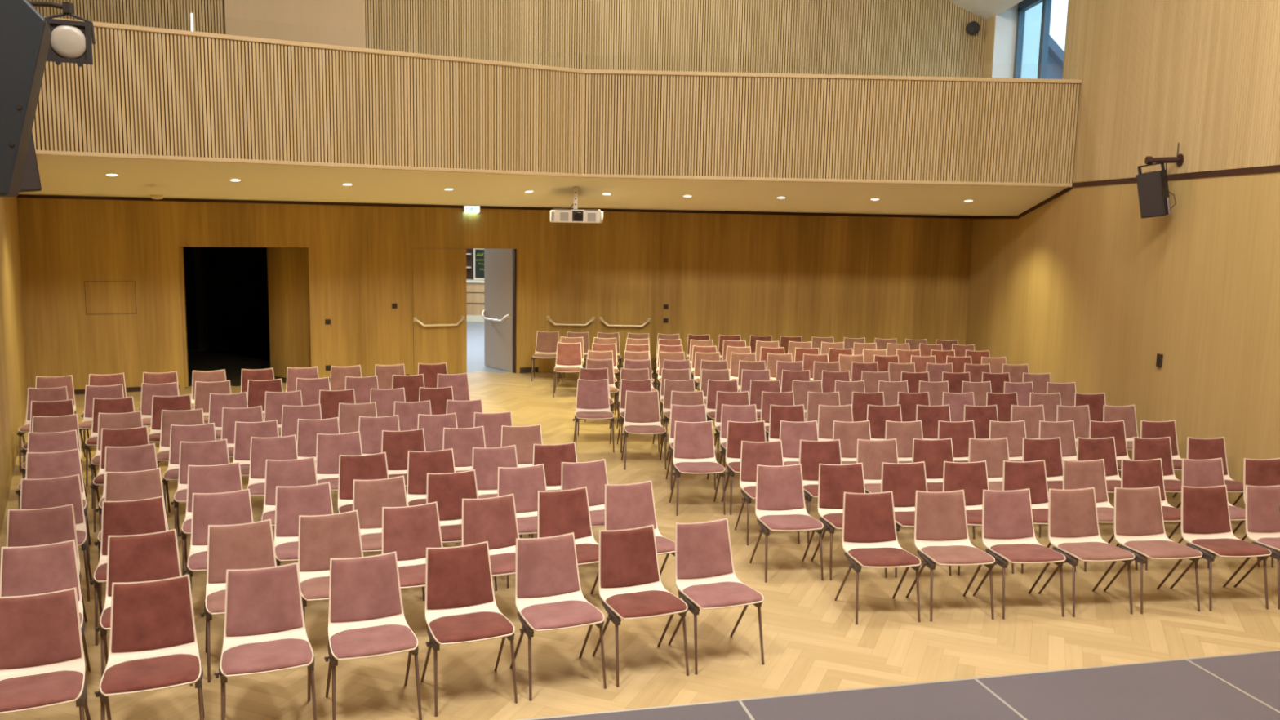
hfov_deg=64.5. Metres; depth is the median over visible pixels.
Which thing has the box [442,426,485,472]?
upholstered chair
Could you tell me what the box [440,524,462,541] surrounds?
seat cushion
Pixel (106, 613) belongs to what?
seat cushion
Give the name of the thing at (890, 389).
upholstered chair
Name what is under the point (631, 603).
seat cushion
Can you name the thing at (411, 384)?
upholstered chair
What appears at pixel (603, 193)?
recessed light
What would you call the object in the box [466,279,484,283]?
countertop
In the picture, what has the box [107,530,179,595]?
cushion
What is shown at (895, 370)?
upholstered chair
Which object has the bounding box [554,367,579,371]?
seat cushion
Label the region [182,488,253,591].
upholstered chair
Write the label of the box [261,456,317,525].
upholstered chair
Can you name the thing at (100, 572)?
seat cushion
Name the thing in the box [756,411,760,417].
seat cushion
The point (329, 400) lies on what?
upholstered chair
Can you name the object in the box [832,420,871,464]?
upholstered chair
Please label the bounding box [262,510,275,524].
seat cushion
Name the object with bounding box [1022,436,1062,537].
upholstered chair
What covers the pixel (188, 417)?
backrest
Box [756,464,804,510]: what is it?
cushion
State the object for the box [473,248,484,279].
chalkboard
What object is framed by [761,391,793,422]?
cushion
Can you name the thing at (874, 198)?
recessed light
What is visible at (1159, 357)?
wall socket
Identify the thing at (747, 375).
upholstered chair
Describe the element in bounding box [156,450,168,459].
seat cushion
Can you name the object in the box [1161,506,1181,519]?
seat cushion
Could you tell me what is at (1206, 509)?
cushion
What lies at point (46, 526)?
cushion
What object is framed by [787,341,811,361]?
upholstered chair
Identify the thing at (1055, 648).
floor
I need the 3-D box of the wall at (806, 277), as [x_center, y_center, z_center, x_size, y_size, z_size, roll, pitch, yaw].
[-1.801,-4.907,17.474,15.958,10.600,1.950,-1,8,-13]
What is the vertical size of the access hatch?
0.516 m
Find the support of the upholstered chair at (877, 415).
on the floor at (1055, 648)
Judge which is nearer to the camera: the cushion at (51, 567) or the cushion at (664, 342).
the cushion at (51, 567)
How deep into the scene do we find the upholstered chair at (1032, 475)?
8.88 m
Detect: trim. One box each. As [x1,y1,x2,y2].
[16,194,972,218]
[973,186,1072,218]
[1071,164,1279,187]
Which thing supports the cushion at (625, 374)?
on the upholstered chair at (625, 374)
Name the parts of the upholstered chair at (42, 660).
under frame, leg, leg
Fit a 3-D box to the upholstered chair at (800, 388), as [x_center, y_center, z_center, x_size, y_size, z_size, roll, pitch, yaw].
[2.178,0.713,13.019,0.518,0.848,0.548,0,8,-5]
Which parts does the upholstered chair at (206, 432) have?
leg, under frame, leg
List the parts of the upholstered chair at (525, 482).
leg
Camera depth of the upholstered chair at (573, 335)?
18.31 m
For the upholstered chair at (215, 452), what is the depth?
9.00 m
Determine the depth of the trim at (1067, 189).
15.94 m
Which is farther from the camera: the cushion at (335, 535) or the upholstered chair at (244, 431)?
the upholstered chair at (244, 431)
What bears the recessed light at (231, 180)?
in the balcony underside
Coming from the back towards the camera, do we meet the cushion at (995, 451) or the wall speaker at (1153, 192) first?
the wall speaker at (1153, 192)
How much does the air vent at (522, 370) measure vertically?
0.100 m
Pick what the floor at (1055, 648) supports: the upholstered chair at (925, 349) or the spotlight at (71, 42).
the upholstered chair at (925, 349)
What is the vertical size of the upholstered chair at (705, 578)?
0.848 m
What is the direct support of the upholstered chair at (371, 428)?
on the floor at (1055, 648)
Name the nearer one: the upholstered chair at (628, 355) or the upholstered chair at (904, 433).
the upholstered chair at (904, 433)
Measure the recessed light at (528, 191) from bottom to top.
0.038 m
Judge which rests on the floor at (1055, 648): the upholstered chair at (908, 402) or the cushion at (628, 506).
the upholstered chair at (908, 402)
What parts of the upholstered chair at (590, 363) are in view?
leg, leg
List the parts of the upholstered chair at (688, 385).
leg, under frame, leg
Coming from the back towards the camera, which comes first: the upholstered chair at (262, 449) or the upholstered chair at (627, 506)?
the upholstered chair at (262, 449)
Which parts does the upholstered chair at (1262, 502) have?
leg, under frame, leg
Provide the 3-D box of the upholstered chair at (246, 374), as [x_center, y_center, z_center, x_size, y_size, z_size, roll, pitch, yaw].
[-4.926,0.561,13.092,0.518,0.848,0.548,-2,8,-22]
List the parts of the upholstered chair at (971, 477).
leg, leg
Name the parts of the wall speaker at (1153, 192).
wall arm, rating plate, rod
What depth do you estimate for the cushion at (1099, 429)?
10.82 m
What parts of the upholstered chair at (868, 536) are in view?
leg, leg, under frame, leg, leg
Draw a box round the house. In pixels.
[1021,2,1064,79]
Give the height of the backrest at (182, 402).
0.371 m
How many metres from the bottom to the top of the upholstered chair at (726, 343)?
0.848 m
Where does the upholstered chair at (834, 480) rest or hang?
on the floor at (1055, 648)
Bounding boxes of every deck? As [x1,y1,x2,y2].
[515,698,752,719]
[738,677,1026,719]
[974,657,1279,719]
[1184,649,1279,711]
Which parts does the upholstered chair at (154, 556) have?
leg, under frame, leg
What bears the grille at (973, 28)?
attached to the round speaker at (972, 28)
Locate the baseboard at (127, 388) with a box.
[74,371,691,394]
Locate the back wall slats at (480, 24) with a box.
[26,0,985,77]
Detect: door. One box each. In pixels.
[177,244,312,389]
[410,246,518,375]
[546,248,654,372]
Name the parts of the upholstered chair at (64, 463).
under frame, leg, leg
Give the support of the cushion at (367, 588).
on the upholstered chair at (366, 619)
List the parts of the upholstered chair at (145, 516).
leg, under frame, leg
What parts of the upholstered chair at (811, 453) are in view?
under frame, leg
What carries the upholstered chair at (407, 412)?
on the floor at (1055, 648)
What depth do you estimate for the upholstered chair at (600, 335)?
18.31 m
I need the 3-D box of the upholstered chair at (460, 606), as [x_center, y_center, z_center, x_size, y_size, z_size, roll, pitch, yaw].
[-1.058,1.597,6.125,0.518,0.848,0.548,-2,8,-22]
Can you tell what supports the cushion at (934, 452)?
on the upholstered chair at (934, 452)
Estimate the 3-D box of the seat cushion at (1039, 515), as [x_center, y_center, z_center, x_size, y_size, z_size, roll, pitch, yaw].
[3.408,1.312,8.636,0.462,0.041,0.392,0,8,-9]
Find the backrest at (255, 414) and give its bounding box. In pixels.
[222,406,262,443]
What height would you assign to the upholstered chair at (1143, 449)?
0.848 m
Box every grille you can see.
[968,22,978,33]
[1136,173,1163,217]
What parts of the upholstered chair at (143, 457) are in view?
under frame, leg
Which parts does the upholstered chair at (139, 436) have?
leg, under frame, leg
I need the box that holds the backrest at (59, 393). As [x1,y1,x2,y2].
[26,386,66,420]
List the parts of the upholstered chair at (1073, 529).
leg, leg, under frame, leg, leg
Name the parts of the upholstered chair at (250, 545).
leg, under frame, leg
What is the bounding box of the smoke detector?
[149,194,164,199]
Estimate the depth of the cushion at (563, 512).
7.64 m
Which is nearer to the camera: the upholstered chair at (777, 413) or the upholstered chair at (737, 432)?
the upholstered chair at (737, 432)
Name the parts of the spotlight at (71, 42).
arm, filter frame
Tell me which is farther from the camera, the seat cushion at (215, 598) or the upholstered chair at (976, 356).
the upholstered chair at (976, 356)
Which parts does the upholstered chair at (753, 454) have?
leg, under frame, leg, leg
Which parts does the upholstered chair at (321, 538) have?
under frame, leg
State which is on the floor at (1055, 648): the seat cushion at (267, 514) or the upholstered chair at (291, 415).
the upholstered chair at (291, 415)
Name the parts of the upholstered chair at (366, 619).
leg, leg, under frame, leg, leg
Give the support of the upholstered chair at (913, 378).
on the floor at (1055, 648)
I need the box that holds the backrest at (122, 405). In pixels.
[92,396,133,432]
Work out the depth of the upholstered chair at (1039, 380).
14.28 m
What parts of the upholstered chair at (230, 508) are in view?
under frame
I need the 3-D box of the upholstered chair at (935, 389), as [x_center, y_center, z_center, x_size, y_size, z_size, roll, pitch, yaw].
[3.865,0.726,13.173,0.518,0.848,0.548,1,8,-4]
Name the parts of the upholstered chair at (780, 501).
leg, leg, under frame, leg, leg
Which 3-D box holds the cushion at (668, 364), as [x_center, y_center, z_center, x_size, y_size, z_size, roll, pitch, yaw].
[0.543,0.187,14.920,0.413,0.371,0.100,0,8,-6]
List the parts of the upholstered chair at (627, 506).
leg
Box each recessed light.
[105,173,119,176]
[229,178,241,182]
[342,182,352,186]
[444,187,453,191]
[524,190,533,192]
[601,192,611,195]
[682,194,692,197]
[776,195,786,199]
[870,197,879,200]
[963,199,973,202]
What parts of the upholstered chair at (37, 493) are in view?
under frame, leg, leg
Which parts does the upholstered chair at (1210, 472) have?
leg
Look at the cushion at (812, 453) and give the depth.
9.56 m
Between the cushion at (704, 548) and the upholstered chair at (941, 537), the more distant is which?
the upholstered chair at (941, 537)
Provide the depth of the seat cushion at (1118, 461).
10.54 m
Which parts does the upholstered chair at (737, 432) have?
leg, under frame, leg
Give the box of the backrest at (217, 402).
[208,392,247,426]
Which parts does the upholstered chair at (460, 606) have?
leg, leg, under frame, leg, leg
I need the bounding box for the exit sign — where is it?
[462,205,479,213]
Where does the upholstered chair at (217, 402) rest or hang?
on the floor at (1055, 648)
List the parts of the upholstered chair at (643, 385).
leg, leg, under frame, leg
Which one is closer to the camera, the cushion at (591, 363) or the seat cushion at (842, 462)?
the seat cushion at (842, 462)
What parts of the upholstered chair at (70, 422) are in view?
under frame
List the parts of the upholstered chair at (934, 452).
leg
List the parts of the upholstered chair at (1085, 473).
leg, leg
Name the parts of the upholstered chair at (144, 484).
leg, under frame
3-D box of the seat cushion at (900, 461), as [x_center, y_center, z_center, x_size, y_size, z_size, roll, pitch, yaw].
[2.787,1.066,10.338,0.462,0.041,0.392,0,8,-7]
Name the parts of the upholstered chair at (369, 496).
leg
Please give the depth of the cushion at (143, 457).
8.80 m
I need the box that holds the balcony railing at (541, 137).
[31,26,1079,183]
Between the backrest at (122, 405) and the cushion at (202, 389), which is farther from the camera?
the cushion at (202, 389)
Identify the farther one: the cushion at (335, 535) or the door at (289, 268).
the door at (289, 268)
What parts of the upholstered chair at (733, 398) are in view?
under frame, leg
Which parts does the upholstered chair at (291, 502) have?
under frame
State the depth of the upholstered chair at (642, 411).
12.11 m
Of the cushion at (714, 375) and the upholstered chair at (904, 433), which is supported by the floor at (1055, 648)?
the upholstered chair at (904, 433)
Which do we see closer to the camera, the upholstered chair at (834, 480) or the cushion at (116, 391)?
the upholstered chair at (834, 480)
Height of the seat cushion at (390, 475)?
0.041 m
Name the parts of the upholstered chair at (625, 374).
leg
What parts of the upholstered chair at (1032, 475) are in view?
leg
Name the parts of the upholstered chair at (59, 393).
leg, under frame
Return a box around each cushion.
[0,589,81,669]
[0,670,83,711]
[1,541,79,600]
[8,505,77,557]
[18,424,30,431]
[21,475,83,524]
[22,442,27,448]
[26,449,83,492]
[28,430,77,452]
[32,414,79,451]
[36,375,74,404]
[75,529,85,544]
[78,420,92,428]
[84,384,123,417]
[85,436,97,444]
[89,373,125,397]
[91,454,100,463]
[93,473,104,484]
[94,563,106,580]
[97,411,142,449]
[99,497,104,506]
[101,426,148,468]
[101,606,111,627]
[101,653,199,693]
[102,497,165,555]
[106,444,156,471]
[106,468,162,501]
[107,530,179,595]
[111,576,194,652]
[141,382,177,415]
[142,417,151,425]
[143,371,177,383]
[148,432,160,441]
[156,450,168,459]
[164,468,178,479]
[169,423,215,464]
[174,488,186,501]
[179,440,228,484]
[182,518,191,532]
[187,462,241,511]
[188,551,207,569]
[192,369,225,399]
[192,489,252,545]
[195,380,230,413]
[203,415,208,422]
[206,589,225,613]
[208,520,275,583]
[215,430,221,438]
[221,638,312,675]
[226,564,302,636]
[227,447,234,456]
[235,420,277,460]
[240,463,249,474]
[247,482,265,494]
[250,435,297,478]
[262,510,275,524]
[265,391,301,424]
[265,457,316,505]
[275,483,332,536]
[275,541,297,559]
[299,511,361,571]
[300,576,329,599]
[316,431,361,474]
[317,477,338,489]
[329,624,417,657]
[330,553,401,622]
[338,402,376,433]
[338,503,352,512]
[354,476,406,528]
[360,415,399,453]
[360,532,382,550]
[382,429,424,470]
[383,502,441,560]
[388,473,407,484]
[398,563,425,586]
[408,498,426,506]
[426,542,493,609]
[427,471,477,520]
[429,611,513,643]
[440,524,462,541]
[463,494,517,549]
[473,445,516,489]
[478,493,497,498]
[489,552,515,574]
[498,464,545,512]
[516,515,537,533]
[516,533,579,598]
[520,600,603,629]
[533,353,556,357]
[533,443,576,485]
[536,331,558,352]
[538,488,591,538]
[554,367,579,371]
[556,342,581,365]
[560,337,583,358]
[562,460,607,506]
[567,332,588,352]
[575,411,613,418]
[575,543,598,563]
[576,379,608,408]
[579,368,608,380]
[586,359,613,384]
[587,351,612,359]
[589,509,604,525]
[592,343,616,366]
[594,337,616,346]
[597,333,619,353]
[600,526,659,587]
[605,590,686,617]
[606,481,656,529]
[608,386,617,391]
[619,368,648,395]
[620,379,651,408]
[623,351,648,365]
[624,360,651,378]
[624,425,665,433]
[625,391,659,422]
[626,337,648,345]
[626,344,648,351]
[627,333,648,338]
[655,535,675,553]
[657,333,679,351]
[657,338,680,359]
[657,345,682,367]
[658,351,684,375]
[661,368,689,395]
[663,360,690,377]
[663,379,694,408]
[664,411,670,417]
[670,404,706,438]
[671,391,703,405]
[674,421,714,458]
[675,462,724,472]
[676,519,733,578]
[682,581,762,607]
[689,339,712,360]
[692,346,715,368]
[694,352,719,376]
[700,360,727,382]
[701,369,728,396]
[706,380,737,408]
[707,411,715,417]
[715,391,748,422]
[720,404,755,438]
[726,421,764,458]
[728,462,740,471]
[741,440,782,481]
[742,485,755,497]
[750,380,780,408]
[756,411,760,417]
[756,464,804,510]
[760,514,822,529]
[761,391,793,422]
[780,421,817,457]
[783,461,799,465]
[792,380,822,409]
[800,440,840,480]
[803,484,817,496]
[819,463,864,508]
[822,513,842,527]
[841,461,856,464]
[844,492,896,542]
[848,546,919,566]
[857,439,897,479]
[864,483,880,493]
[882,462,926,506]
[894,511,915,525]
[898,460,911,463]
[913,439,952,478]
[915,490,967,540]
[920,545,994,564]
[926,482,942,491]
[944,461,987,506]
[953,460,968,462]
[965,509,982,524]
[969,438,1008,477]
[983,489,1033,539]
[988,480,1002,490]
[990,543,1065,562]
[1004,460,1048,504]
[1023,438,1062,476]
[1031,508,1048,523]
[1047,480,1062,492]
[1049,488,1098,537]
[1057,542,1133,559]
[1064,459,1107,502]
[1078,437,1117,475]
[1090,421,1127,456]
[1096,506,1114,521]
[1104,405,1137,438]
[1106,480,1120,491]
[1115,487,1164,535]
[1116,459,1121,469]
[1122,459,1164,500]
[1124,540,1201,557]
[1126,440,1133,448]
[1133,437,1173,475]
[1142,421,1177,455]
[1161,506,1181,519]
[1164,479,1182,491]
[1172,459,1182,469]
[1182,485,1231,533]
[1183,458,1224,487]
[1188,437,1227,475]
[1191,537,1271,555]
[1224,480,1243,491]
[1228,505,1245,519]
[1244,458,1279,486]
[1247,485,1279,533]
[1257,537,1279,548]
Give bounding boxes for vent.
[520,367,537,373]
[560,212,568,221]
[586,213,595,221]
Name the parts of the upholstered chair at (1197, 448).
leg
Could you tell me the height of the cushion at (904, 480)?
0.371 m
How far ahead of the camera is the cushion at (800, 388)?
13.19 m
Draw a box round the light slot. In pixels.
[191,13,193,31]
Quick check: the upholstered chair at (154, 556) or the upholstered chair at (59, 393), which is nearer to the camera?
the upholstered chair at (154, 556)
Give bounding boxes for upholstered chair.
[0,539,90,701]
[0,586,90,719]
[6,503,87,622]
[15,429,78,509]
[17,386,68,469]
[19,413,86,497]
[19,474,92,601]
[20,399,74,462]
[25,448,90,559]
[35,374,76,413]
[78,383,124,457]
[80,372,126,445]
[83,395,134,485]
[88,410,142,508]
[89,426,149,532]
[89,495,167,645]
[93,467,169,599]
[94,443,157,531]
[94,528,192,685]
[94,573,204,719]
[137,370,179,411]
[140,382,178,426]
[148,394,192,443]
[156,408,204,467]
[161,422,216,511]
[170,438,229,535]
[177,461,242,575]
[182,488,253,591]
[191,368,226,409]
[193,379,231,423]
[200,518,276,682]
[208,391,248,439]
[213,562,316,719]
[221,405,263,457]
[233,419,279,475]
[240,368,274,395]
[246,434,297,496]
[247,378,283,419]
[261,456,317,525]
[263,390,302,436]
[274,481,333,565]
[280,404,321,440]
[285,365,318,391]
[295,377,330,405]
[296,417,339,462]
[297,509,363,625]
[315,431,362,491]
[319,388,355,418]
[324,551,422,719]
[329,364,361,390]
[334,401,377,491]
[337,451,388,513]
[345,375,378,404]
[352,475,425,600]
[358,414,406,492]
[369,387,405,417]
[374,363,405,389]
[381,427,426,486]
[381,501,443,588]
[391,373,424,402]
[393,400,431,431]
[406,448,455,506]
[417,362,447,387]
[417,412,457,451]
[418,386,453,414]
[420,541,517,716]
[426,469,497,591]
[436,373,470,400]
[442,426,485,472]
[446,399,483,428]
[461,493,519,576]
[471,444,533,537]
[473,411,512,448]
[497,463,546,588]
[500,424,542,466]
[510,532,606,700]
[528,441,592,536]
[531,330,560,382]
[537,486,598,594]
[551,342,582,397]
[554,336,584,389]
[560,458,608,527]
[561,331,589,382]
[573,378,614,452]
[577,367,614,435]
[584,358,618,422]
[587,350,617,409]
[591,342,619,399]
[592,524,688,686]
[593,337,618,369]
[597,332,622,378]
[604,480,680,599]
[616,368,655,435]
[617,378,659,452]
[621,337,648,367]
[621,390,666,469]
[622,333,652,363]
[622,351,654,387]
[623,359,656,421]
[625,343,653,378]
[653,333,679,382]
[653,338,681,386]
[653,344,682,390]
[656,351,684,404]
[659,368,690,426]
[659,378,694,450]
[660,359,697,422]
[665,404,715,490]
[666,390,713,469]
[667,517,764,674]
[669,420,725,515]
[686,333,709,359]
[688,339,713,369]
[690,345,716,379]
[693,351,719,390]
[699,360,728,391]
[700,368,729,405]
[706,379,737,421]
[714,391,749,462]
[715,404,757,481]
[718,334,740,360]
[720,420,766,515]
[721,339,746,360]
[725,346,751,370]
[729,352,755,381]
[734,440,799,545]
[737,360,765,391]
[740,368,770,396]
[749,335,772,353]
[749,379,781,419]
[749,463,823,582]
[755,340,778,361]
[760,346,784,369]
[760,391,794,441]
[766,352,792,380]
[768,404,804,441]
[775,360,803,389]
[779,335,802,353]
[779,420,818,500]
[780,369,810,392]
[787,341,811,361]
[791,379,822,419]
[794,346,818,361]
[799,439,841,543]
[802,353,828,381]
[805,391,839,426]
[811,336,834,354]
[811,462,887,580]
[813,360,839,381]
[817,404,853,440]
[820,341,844,358]
[822,369,850,392]
[828,347,853,362]
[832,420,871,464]
[834,380,865,405]
[834,490,920,624]
[838,354,864,379]
[843,337,865,350]
[850,361,878,381]
[851,391,884,422]
[853,342,876,355]
[856,438,898,493]
[861,370,889,392]
[862,348,886,362]
[866,404,902,439]
[873,355,898,372]
[874,337,897,349]
[877,380,908,405]
[880,461,951,577]
[884,420,923,463]
[886,342,909,355]
[888,361,915,381]
[896,349,920,363]
[897,391,929,422]
[900,371,929,392]
[905,338,927,350]
[906,489,995,621]
[910,355,936,372]
[911,437,974,538]
[915,404,951,439]
[918,380,949,405]
[919,343,942,356]
[926,362,952,382]
[930,349,955,364]
[935,339,958,351]
[937,420,975,462]
[942,371,970,393]
[942,391,974,422]
[942,460,1013,575]
[946,355,971,373]
[951,343,974,356]
[961,381,991,405]
[963,404,998,439]
[964,349,989,364]
[964,363,991,382]
[968,437,1009,490]
[973,488,1066,619]
[981,356,1006,373]
[982,372,1009,393]
[986,391,1017,422]
[989,420,1026,462]
[1002,363,1028,382]
[1002,459,1075,573]
[1003,381,1033,405]
[1010,404,1044,438]
[1022,372,1050,393]
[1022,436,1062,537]
[1029,392,1061,422]
[1038,420,1076,461]
[1038,487,1134,617]
[1046,382,1075,406]
[1056,404,1089,445]
[1062,458,1137,571]
[1074,392,1106,421]
[1076,436,1120,493]
[1088,420,1132,471]
[1102,404,1138,478]
[1103,485,1202,613]
[1115,457,1181,570]
[1132,436,1182,507]
[1140,420,1182,497]
[1169,484,1271,611]
[1177,457,1259,568]
[1186,436,1243,505]
[1233,484,1279,608]
[1241,457,1279,567]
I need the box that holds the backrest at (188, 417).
[160,408,203,446]
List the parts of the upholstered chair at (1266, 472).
leg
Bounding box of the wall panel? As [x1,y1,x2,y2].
[224,0,365,48]
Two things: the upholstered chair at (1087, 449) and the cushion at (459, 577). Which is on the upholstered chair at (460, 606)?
the cushion at (459, 577)
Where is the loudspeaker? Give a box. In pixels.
[0,0,51,197]
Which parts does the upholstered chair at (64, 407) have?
leg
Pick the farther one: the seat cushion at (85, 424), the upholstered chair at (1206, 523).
the seat cushion at (85, 424)
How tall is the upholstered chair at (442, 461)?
0.848 m
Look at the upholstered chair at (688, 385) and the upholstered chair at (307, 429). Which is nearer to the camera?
the upholstered chair at (307, 429)
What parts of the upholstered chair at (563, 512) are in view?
leg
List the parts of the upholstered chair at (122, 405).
leg, leg, under frame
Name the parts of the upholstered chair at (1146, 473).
leg, leg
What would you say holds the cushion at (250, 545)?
on the upholstered chair at (250, 545)
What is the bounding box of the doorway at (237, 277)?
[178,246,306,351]
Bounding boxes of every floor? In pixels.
[0,371,1279,719]
[3,321,1279,719]
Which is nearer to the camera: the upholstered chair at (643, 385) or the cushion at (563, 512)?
the cushion at (563, 512)
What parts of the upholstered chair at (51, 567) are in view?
under frame, leg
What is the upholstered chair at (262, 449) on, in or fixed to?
on the floor at (1055, 648)
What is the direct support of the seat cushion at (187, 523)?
on the upholstered chair at (226, 477)
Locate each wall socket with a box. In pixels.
[324,319,330,324]
[325,364,330,370]
[1155,353,1163,367]
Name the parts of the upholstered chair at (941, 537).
leg, leg, under frame, leg, leg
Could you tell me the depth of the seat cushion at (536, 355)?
17.91 m
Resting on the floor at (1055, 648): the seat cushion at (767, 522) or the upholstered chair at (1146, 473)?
the upholstered chair at (1146, 473)
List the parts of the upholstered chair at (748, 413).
leg, under frame, leg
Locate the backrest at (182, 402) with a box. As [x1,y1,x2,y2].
[151,395,191,430]
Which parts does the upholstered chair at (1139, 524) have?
leg, leg, under frame, leg, leg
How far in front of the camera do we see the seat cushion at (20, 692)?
5.11 m
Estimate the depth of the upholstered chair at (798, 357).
16.65 m
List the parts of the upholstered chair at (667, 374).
leg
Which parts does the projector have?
indicator panel, plate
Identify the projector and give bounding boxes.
[550,186,603,223]
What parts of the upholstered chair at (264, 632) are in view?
leg, under frame, leg, leg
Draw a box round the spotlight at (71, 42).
[28,1,95,66]
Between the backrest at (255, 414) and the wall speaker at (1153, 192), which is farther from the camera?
the wall speaker at (1153, 192)
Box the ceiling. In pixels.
[949,0,1023,21]
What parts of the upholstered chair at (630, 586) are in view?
leg, leg, under frame, leg, leg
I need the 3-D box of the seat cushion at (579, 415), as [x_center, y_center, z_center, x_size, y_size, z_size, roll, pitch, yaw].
[-0.573,0.676,12.683,0.462,0.041,0.392,0,8,-7]
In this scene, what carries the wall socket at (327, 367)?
attached to the wall at (806, 277)
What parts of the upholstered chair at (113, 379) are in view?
leg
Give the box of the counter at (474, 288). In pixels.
[466,279,484,322]
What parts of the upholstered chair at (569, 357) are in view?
leg, under frame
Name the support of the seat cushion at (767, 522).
on the upholstered chair at (780, 501)
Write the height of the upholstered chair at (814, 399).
0.848 m
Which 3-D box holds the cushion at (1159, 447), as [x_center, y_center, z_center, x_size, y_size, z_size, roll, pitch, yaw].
[5.048,0.954,10.002,0.413,0.371,0.100,0,8,-7]
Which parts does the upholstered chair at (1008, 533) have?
leg, leg, under frame, leg, leg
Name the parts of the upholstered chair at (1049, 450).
leg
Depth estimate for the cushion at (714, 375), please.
14.03 m
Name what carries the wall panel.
attached to the wall at (806, 277)
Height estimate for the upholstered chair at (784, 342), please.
0.848 m
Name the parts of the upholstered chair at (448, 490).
leg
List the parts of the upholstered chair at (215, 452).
under frame, leg, leg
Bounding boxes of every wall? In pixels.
[0,196,28,536]
[16,0,983,389]
[193,246,471,351]
[964,172,1279,521]
[991,4,1017,78]
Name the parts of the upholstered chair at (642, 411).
leg, leg, under frame, leg, leg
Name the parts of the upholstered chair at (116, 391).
leg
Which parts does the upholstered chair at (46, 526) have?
leg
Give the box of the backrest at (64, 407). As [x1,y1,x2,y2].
[31,400,73,432]
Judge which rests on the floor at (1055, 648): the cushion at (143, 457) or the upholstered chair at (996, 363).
the upholstered chair at (996, 363)
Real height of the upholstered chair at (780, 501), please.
0.848 m
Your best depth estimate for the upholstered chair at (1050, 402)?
12.57 m
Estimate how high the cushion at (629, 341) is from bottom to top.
0.371 m
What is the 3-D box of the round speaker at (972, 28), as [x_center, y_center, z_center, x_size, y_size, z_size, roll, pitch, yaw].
[5.929,-5.908,18.093,0.230,0.230,0.128,1,8,0]
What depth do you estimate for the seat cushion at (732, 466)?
10.06 m
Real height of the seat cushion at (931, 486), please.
0.041 m
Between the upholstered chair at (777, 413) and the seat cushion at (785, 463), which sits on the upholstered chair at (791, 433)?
the seat cushion at (785, 463)
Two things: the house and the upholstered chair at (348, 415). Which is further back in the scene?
the house
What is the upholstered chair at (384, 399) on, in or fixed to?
on the floor at (1055, 648)
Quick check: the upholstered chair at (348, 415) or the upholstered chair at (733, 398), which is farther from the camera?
the upholstered chair at (733, 398)
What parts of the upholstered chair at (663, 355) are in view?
leg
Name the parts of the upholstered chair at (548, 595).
leg, leg, under frame, leg, leg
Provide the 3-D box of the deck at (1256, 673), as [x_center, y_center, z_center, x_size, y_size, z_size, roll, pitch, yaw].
[3.030,1.926,3.557,1.002,1.050,2.000,-1,8,-13]
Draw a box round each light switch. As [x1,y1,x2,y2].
[391,303,397,308]
[663,304,668,309]
[663,318,668,323]
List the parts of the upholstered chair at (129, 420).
leg, under frame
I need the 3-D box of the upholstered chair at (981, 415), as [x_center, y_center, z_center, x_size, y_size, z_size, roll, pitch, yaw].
[3.908,0.966,11.436,0.518,0.848,0.548,0,8,-6]
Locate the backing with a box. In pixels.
[31,27,1079,183]
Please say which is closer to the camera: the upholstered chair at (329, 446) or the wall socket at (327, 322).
the upholstered chair at (329, 446)
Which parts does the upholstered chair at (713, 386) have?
under frame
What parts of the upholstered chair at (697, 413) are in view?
leg, leg, under frame, leg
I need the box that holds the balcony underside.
[18,155,1067,216]
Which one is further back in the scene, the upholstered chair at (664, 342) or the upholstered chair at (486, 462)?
the upholstered chair at (664, 342)
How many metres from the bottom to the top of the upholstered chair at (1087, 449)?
0.848 m
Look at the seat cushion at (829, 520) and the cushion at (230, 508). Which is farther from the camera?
the seat cushion at (829, 520)
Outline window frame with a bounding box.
[1013,0,1052,79]
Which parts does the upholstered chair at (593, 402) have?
leg, leg, under frame, leg, leg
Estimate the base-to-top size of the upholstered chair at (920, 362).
0.848 m
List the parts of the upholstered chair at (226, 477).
leg, under frame, leg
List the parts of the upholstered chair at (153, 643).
leg, leg, under frame, leg, leg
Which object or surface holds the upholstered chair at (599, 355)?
on the floor at (1055, 648)
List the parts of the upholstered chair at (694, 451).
leg, leg, under frame, leg, leg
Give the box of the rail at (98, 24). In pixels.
[35,17,1081,186]
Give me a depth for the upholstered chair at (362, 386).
12.81 m
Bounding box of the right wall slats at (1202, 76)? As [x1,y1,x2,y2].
[982,0,1279,182]
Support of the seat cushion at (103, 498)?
on the upholstered chair at (143, 457)
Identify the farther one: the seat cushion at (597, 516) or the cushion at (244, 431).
the cushion at (244, 431)
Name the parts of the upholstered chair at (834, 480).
leg, under frame, leg, leg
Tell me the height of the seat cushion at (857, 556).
0.041 m
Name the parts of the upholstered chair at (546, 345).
leg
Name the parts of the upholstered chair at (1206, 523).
leg, leg, under frame, leg, leg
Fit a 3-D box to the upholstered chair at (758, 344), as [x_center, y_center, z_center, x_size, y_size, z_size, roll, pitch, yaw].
[2.183,0.118,17.347,0.518,0.848,0.548,1,8,0]
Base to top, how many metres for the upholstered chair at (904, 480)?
0.848 m
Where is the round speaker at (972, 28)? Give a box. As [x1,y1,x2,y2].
[965,21,979,35]
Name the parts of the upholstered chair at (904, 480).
leg, under frame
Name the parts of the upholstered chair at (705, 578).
leg, leg, under frame, leg, leg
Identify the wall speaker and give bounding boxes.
[19,132,41,192]
[1136,142,1183,218]
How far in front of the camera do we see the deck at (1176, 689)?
3.98 m
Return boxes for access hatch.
[84,280,136,315]
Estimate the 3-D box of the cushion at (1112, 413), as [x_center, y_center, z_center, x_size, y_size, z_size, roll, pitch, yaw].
[5.571,0.719,11.788,0.413,0.371,0.100,0,8,-7]
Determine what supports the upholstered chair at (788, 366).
on the floor at (1055, 648)
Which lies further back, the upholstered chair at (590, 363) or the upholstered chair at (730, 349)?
the upholstered chair at (730, 349)

